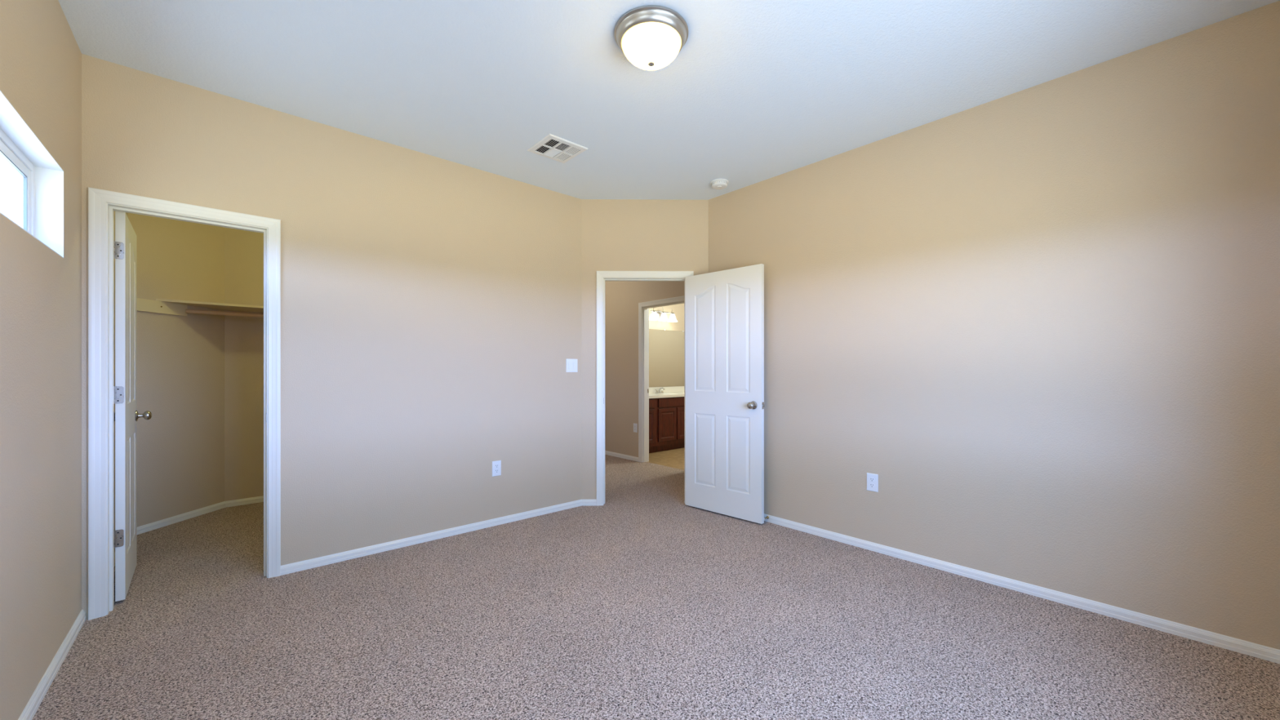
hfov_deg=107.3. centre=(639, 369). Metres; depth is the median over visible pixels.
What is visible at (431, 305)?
wall
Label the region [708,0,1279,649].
wall
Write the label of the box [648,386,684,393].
backsplash
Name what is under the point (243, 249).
wall
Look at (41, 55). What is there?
wall
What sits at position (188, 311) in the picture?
rod
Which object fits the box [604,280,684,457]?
wall
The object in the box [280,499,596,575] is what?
baseboard
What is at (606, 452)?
baseboard
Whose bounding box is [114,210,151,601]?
door
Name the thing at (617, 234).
wall
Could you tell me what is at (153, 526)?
baseboard
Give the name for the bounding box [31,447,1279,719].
floor
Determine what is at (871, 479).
receptacle
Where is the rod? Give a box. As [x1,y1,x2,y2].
[186,309,263,317]
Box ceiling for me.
[57,0,1279,199]
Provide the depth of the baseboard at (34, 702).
1.84 m
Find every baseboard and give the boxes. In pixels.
[17,609,85,719]
[114,495,263,566]
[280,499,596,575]
[604,450,638,462]
[764,513,1279,663]
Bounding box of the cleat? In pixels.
[136,297,186,315]
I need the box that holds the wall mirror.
[648,328,684,386]
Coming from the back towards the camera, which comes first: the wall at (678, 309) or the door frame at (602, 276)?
the wall at (678, 309)
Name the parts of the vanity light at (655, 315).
lamp shade, lamp shade, lamp shade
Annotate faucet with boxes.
[654,386,664,393]
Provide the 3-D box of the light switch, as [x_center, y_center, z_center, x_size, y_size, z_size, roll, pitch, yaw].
[-0.598,-0.040,4.145,0.117,0.117,0.012,0,0,-42]
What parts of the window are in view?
sash, frame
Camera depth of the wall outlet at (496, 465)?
3.68 m
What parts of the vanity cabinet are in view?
drawer, cabinet door, cabinet door, drawer, cabinet door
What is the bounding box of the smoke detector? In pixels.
[710,178,728,189]
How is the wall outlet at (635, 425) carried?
attached to the wall at (622, 298)
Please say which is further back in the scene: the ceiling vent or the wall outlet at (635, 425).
the wall outlet at (635, 425)
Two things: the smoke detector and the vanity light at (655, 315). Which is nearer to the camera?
the smoke detector
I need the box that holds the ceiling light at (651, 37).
[613,4,688,70]
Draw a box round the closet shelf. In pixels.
[155,298,263,312]
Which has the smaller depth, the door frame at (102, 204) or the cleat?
the door frame at (102, 204)
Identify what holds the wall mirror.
attached to the wall at (678, 309)
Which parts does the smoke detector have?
plate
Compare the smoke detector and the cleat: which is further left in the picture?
the cleat
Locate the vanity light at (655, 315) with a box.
[648,307,677,322]
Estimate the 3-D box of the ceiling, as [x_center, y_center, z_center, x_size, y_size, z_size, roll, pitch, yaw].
[0.275,-1.571,4.450,7.565,0.080,7.154,0,0,-42]
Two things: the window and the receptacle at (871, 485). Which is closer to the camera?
the window
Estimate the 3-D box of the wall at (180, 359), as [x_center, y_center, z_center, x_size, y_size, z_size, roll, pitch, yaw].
[-3.749,-0.149,3.789,0.115,2.763,0.846,0,0,4]
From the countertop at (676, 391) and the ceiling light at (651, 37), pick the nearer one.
the ceiling light at (651, 37)
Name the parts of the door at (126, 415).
knob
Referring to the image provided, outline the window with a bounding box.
[0,89,63,257]
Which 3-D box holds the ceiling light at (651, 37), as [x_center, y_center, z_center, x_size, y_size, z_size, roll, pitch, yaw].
[0.051,-1.457,2.139,0.336,0.147,0.336,0,0,-42]
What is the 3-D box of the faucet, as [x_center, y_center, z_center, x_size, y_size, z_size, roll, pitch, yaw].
[0.320,0.325,7.558,0.160,0.099,0.160,0,0,3]
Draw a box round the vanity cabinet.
[648,396,684,453]
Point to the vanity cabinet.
(666, 415)
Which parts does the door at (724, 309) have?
knob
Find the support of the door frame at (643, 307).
attached to the wall at (622, 298)
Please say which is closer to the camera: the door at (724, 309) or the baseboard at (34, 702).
the baseboard at (34, 702)
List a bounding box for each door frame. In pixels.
[88,186,280,620]
[596,271,693,506]
[638,295,684,462]
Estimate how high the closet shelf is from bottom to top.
0.018 m
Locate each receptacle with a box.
[869,477,875,481]
[869,483,875,487]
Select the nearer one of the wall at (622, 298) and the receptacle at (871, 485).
the receptacle at (871, 485)
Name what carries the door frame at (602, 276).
attached to the wall at (617, 234)
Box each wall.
[0,0,127,719]
[81,53,581,619]
[127,213,224,527]
[224,227,263,501]
[581,199,708,499]
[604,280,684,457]
[648,303,684,387]
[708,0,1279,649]
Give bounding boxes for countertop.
[648,386,684,398]
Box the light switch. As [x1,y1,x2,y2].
[565,359,577,372]
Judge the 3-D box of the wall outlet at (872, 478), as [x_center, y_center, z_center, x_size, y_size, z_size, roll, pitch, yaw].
[1.561,0.755,3.164,0.008,0.118,0.073,0,0,-42]
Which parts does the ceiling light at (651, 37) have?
lamp shade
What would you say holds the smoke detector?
attached to the ceiling
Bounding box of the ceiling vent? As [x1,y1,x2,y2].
[527,133,587,163]
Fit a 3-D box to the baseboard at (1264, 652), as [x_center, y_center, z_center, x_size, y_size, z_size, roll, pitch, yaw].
[1.567,1.190,3.082,0.109,0.064,3.161,0,0,-42]
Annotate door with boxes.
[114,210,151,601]
[684,263,764,524]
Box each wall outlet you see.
[492,460,501,476]
[633,422,637,432]
[866,472,878,492]

